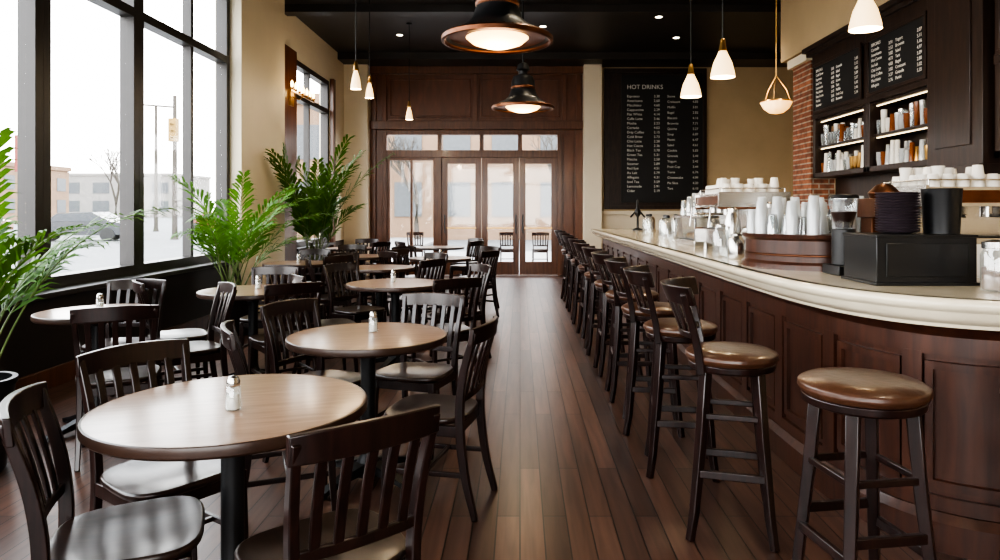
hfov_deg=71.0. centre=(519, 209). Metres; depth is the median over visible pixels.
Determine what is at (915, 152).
glassware
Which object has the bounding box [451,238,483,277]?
dining chair
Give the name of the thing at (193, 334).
dining chair
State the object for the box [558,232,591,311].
bar stool
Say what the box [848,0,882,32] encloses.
pendant lamp
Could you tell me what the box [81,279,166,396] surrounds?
dining chair
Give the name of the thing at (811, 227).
stacked cups
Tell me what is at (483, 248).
dining chair
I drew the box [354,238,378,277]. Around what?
dining chair
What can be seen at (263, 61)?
wall
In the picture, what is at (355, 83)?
pendant lamp
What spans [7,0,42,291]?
window
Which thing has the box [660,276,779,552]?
bar stool
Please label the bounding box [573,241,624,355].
bar stool
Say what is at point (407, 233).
patio chair
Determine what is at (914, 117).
cups
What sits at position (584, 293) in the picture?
bar stool
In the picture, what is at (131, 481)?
dining chair
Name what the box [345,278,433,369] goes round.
cafe table
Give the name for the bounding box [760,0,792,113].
pendant lamp
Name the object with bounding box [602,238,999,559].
bar counter
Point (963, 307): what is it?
countertop
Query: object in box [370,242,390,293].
dining chair
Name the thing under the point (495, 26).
pendant lamp
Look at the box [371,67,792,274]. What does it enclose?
wall
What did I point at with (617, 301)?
bar stool
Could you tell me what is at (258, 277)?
salt shaker
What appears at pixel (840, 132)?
cups
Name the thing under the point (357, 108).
wall
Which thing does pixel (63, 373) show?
baseboard
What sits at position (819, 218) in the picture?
stacked cups
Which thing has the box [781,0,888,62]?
wall
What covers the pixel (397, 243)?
dining chair
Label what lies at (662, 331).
bar stool
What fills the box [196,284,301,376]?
cafe table
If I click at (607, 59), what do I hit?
trim
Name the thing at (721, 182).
cups
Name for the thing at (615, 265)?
bar stool
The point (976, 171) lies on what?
cups
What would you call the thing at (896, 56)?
chalkboard menu
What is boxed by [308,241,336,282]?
dining chair
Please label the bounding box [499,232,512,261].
patio chair
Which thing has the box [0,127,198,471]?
potted palm
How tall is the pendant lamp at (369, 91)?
1.600 m
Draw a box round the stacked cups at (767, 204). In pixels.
[762,202,776,220]
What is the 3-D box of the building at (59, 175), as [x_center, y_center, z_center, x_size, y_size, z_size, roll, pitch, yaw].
[-66.000,-1.960,84.000,16.400,7.000,12.400,0,0,0]
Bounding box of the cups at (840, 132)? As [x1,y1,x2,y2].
[827,118,862,143]
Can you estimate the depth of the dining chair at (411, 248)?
10.18 m
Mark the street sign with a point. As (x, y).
(15, 135)
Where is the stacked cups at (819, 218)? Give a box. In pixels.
[808,207,825,228]
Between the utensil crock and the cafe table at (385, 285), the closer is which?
the utensil crock
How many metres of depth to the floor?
3.64 m
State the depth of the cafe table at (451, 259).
9.35 m
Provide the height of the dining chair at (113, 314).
0.881 m
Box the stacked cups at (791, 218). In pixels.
[790,216,797,223]
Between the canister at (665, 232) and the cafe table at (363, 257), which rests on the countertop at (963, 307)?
the canister at (665, 232)
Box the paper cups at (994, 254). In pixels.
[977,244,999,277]
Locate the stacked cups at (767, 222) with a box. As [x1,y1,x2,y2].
[764,221,775,224]
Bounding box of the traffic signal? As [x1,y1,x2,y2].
[144,95,178,239]
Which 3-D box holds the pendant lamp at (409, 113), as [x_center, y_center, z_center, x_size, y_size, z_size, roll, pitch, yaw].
[-1.900,-2.375,12.000,0.120,1.650,0.120,0,0,0]
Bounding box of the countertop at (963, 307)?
[590,229,999,330]
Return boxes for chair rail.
[602,211,719,249]
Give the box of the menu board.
[604,68,706,208]
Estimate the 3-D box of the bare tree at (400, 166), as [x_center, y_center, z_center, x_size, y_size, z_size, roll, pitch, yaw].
[-6.018,-1.277,34.385,2.472,5.663,2.212,0,0,0]
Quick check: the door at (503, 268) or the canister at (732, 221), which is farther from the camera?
the door at (503, 268)
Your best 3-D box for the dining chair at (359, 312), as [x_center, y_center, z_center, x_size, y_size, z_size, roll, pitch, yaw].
[-1.592,0.962,6.749,0.519,0.881,0.447,0,0,37]
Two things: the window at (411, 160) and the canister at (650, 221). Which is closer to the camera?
the canister at (650, 221)
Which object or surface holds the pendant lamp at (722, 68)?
hanging from the ceiling
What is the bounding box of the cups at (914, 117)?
[881,101,926,132]
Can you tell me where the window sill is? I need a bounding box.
[0,242,335,306]
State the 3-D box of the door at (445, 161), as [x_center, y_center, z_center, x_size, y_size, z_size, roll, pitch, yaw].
[-1.255,0.135,14.995,0.850,2.510,0.131,0,0,0]
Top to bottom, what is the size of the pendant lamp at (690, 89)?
2.100 m
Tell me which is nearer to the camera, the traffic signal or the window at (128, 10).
the window at (128, 10)
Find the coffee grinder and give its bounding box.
[822,194,859,275]
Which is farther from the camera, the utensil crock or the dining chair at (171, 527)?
the utensil crock
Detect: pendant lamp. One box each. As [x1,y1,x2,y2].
[350,0,360,89]
[365,0,373,98]
[406,23,412,119]
[441,0,552,53]
[492,0,553,113]
[680,0,700,97]
[710,0,734,78]
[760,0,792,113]
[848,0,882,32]
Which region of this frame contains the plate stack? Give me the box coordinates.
[874,192,920,233]
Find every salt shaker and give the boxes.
[96,293,103,306]
[226,375,239,409]
[255,275,260,288]
[369,311,376,331]
[391,270,395,281]
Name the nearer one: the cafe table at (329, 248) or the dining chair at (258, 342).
the dining chair at (258, 342)
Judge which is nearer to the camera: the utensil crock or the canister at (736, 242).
the utensil crock
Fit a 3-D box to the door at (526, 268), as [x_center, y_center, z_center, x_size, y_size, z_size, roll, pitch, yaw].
[0.395,0.135,14.995,0.810,2.510,0.131,0,0,0]
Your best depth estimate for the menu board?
14.93 m
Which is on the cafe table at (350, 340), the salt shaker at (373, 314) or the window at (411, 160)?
the salt shaker at (373, 314)
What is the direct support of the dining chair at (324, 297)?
on the floor
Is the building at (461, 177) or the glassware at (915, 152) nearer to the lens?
the glassware at (915, 152)
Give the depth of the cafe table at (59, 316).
4.38 m
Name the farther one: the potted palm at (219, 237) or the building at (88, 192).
the building at (88, 192)
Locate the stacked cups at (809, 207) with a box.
[802,204,816,227]
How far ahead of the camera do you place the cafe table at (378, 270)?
7.88 m
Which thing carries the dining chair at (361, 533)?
on the floor
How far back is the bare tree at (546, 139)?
32.60 m
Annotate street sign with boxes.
[15,135,16,171]
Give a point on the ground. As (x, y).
(157, 245)
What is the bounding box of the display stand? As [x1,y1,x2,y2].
[742,231,830,271]
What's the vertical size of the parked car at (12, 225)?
1.420 m
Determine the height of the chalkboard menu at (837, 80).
0.640 m
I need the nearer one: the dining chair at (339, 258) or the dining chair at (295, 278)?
the dining chair at (295, 278)
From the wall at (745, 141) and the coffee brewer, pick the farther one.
the wall at (745, 141)
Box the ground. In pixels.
[0,217,550,275]
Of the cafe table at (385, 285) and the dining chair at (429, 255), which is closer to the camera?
the cafe table at (385, 285)
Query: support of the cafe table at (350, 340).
on the floor
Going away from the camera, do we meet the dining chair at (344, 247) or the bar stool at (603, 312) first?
the bar stool at (603, 312)
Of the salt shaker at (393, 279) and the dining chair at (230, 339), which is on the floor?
the dining chair at (230, 339)
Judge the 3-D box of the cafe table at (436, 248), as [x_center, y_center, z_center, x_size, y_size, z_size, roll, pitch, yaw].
[-1.400,1.024,12.300,0.842,0.752,0.842,0,0,-10]
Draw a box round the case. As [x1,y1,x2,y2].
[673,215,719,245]
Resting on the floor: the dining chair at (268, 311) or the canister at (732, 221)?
the dining chair at (268, 311)
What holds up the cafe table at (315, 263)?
on the floor
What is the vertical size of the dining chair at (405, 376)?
0.881 m
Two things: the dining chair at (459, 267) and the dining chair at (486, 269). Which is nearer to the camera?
the dining chair at (486, 269)
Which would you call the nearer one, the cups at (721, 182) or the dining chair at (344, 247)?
the cups at (721, 182)
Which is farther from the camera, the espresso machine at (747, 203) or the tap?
the tap
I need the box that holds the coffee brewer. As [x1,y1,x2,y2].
[857,183,899,231]
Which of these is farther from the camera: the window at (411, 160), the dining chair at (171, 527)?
the window at (411, 160)
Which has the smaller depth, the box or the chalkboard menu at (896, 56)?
the box
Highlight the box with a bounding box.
[841,232,979,285]
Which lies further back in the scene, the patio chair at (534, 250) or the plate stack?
the patio chair at (534, 250)
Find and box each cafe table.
[30,304,147,442]
[77,374,367,559]
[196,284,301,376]
[262,260,331,321]
[285,322,447,499]
[325,247,375,287]
[343,254,388,306]
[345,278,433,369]
[347,264,414,321]
[409,256,470,315]
[416,246,463,290]
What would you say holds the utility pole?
on the ground
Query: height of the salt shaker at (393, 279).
0.110 m
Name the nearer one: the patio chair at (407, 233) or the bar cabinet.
the bar cabinet
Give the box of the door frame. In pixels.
[382,130,561,274]
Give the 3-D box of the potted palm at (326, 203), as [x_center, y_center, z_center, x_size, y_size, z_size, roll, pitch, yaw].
[-2.753,0.142,10.530,1.622,2.516,1.938,0,0,0]
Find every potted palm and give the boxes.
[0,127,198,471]
[168,170,342,335]
[264,134,395,280]
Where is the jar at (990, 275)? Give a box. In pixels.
[981,239,999,289]
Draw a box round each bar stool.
[554,230,581,300]
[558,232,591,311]
[562,235,599,323]
[568,238,611,338]
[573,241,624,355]
[582,246,642,376]
[591,251,658,402]
[604,257,684,437]
[623,265,719,481]
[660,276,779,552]
[792,367,936,559]
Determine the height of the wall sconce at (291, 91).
0.310 m
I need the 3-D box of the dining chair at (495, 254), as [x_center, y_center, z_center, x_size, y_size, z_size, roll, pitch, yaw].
[-0.555,0.962,9.125,0.519,0.881,0.447,0,0,32]
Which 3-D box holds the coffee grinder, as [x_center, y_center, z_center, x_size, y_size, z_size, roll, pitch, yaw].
[1.710,0.127,3.700,0.153,0.425,0.200,0,0,0]
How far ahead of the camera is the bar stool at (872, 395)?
2.27 m
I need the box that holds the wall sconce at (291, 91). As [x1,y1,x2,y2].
[289,80,314,106]
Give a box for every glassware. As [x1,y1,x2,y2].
[821,145,862,171]
[880,140,926,164]
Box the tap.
[630,199,644,230]
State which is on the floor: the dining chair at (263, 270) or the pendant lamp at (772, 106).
the dining chair at (263, 270)
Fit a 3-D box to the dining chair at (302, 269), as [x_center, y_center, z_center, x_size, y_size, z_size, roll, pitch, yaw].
[-2.212,0.962,6.901,0.447,0.881,0.519,0,0,11]
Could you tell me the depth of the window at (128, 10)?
6.73 m
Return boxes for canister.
[645,214,655,232]
[659,215,671,238]
[671,214,682,237]
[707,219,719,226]
[714,224,725,226]
[724,207,740,255]
[727,233,744,258]
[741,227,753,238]
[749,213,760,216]
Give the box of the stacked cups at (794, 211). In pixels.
[786,207,802,230]
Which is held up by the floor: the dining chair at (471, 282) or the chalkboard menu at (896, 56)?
the dining chair at (471, 282)
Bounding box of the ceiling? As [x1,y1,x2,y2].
[285,0,780,51]
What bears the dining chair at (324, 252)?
on the floor
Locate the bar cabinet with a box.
[802,0,999,259]
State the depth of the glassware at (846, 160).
8.60 m
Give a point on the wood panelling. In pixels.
(577, 125)
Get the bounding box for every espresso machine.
[689,188,790,248]
[883,179,999,258]
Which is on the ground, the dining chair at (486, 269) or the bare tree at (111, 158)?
the bare tree at (111, 158)
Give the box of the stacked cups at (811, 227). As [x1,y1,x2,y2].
[801,208,845,230]
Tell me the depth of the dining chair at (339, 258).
8.06 m
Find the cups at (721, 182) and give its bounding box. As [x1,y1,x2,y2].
[705,177,778,193]
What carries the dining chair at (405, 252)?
on the floor
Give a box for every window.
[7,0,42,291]
[43,0,138,287]
[139,0,229,273]
[291,34,329,246]
[387,158,435,274]
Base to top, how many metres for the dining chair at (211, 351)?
0.881 m
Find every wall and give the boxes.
[0,0,343,377]
[344,64,601,275]
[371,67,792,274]
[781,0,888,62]
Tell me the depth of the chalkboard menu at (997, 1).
5.59 m
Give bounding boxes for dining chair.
[0,382,204,559]
[69,305,160,471]
[75,339,248,539]
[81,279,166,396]
[132,279,207,382]
[155,282,236,385]
[220,320,336,510]
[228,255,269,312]
[234,404,439,559]
[239,266,298,368]
[249,282,322,373]
[260,298,360,462]
[264,265,324,330]
[291,273,357,373]
[299,249,330,310]
[305,258,352,317]
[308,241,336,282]
[309,255,353,318]
[323,263,385,322]
[327,252,375,321]
[338,244,366,287]
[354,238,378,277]
[364,249,408,315]
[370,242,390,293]
[376,292,464,459]
[378,251,407,314]
[380,315,497,521]
[389,259,445,323]
[391,246,425,310]
[394,241,426,275]
[400,252,447,322]
[411,277,481,393]
[430,263,491,363]
[449,241,484,290]
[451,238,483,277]
[454,250,499,316]
[459,246,499,307]
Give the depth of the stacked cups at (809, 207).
5.17 m
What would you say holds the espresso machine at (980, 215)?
on the countertop at (963, 307)
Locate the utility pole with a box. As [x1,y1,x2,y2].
[153,107,158,231]
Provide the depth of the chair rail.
14.97 m
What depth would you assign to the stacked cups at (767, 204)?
5.17 m
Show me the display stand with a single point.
(777, 250)
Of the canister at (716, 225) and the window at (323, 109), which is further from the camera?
the window at (323, 109)
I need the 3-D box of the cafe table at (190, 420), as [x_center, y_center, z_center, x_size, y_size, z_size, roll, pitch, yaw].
[-0.960,1.024,2.340,0.882,0.752,0.882,0,0,-16]
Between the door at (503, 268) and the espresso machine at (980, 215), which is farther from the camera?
the door at (503, 268)
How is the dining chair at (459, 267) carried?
on the floor
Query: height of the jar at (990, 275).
0.215 m
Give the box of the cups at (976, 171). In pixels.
[891,165,999,186]
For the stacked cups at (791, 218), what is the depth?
4.48 m
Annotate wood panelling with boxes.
[370,66,582,275]
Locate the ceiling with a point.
(570, 33)
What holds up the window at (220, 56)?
in the wall at (263, 61)
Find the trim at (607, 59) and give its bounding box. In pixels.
[285,4,786,66]
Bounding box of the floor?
[0,274,968,559]
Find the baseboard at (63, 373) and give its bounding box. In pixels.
[15,312,217,389]
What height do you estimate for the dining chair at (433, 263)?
0.881 m
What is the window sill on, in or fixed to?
attached to the wall at (263, 61)
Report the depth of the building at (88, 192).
141.99 m
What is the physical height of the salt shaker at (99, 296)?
0.110 m
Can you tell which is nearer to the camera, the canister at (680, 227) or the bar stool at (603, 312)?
the bar stool at (603, 312)
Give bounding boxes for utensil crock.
[920,188,963,233]
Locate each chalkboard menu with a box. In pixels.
[813,42,861,114]
[866,10,926,96]
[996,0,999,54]
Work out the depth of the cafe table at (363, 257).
9.84 m
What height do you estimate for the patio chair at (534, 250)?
0.882 m
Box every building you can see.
[0,161,70,220]
[69,173,210,217]
[297,93,556,239]
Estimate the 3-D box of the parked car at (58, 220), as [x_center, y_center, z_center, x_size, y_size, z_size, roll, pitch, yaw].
[-21.999,0.830,35.000,4.499,1.420,1.800,0,0,-17]
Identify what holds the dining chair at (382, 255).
on the floor
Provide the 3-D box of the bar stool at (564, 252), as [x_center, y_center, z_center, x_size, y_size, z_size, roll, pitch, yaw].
[0.785,0.861,10.896,0.507,1.082,0.507,0,0,-4]
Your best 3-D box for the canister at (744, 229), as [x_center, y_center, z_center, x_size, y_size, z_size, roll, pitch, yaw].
[1.600,0.229,4.920,0.120,0.220,0.120,0,0,0]
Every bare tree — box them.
[87,146,119,215]
[388,135,422,238]
[528,135,556,172]
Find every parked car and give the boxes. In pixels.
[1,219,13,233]
[51,212,119,240]
[75,212,119,220]
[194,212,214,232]
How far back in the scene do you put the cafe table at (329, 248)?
11.78 m
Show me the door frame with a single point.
(439, 153)
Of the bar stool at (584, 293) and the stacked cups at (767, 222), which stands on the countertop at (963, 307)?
the stacked cups at (767, 222)
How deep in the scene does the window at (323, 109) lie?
12.45 m
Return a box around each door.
[442,158,480,274]
[482,158,518,274]
[520,158,556,274]
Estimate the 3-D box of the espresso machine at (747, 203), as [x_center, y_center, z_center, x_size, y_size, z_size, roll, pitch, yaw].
[1.788,0.082,5.800,0.628,0.515,0.746,0,0,0]
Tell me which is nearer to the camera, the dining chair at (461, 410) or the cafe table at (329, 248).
the dining chair at (461, 410)
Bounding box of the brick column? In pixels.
[787,54,834,230]
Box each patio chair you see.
[406,232,424,255]
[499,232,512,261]
[531,232,548,261]

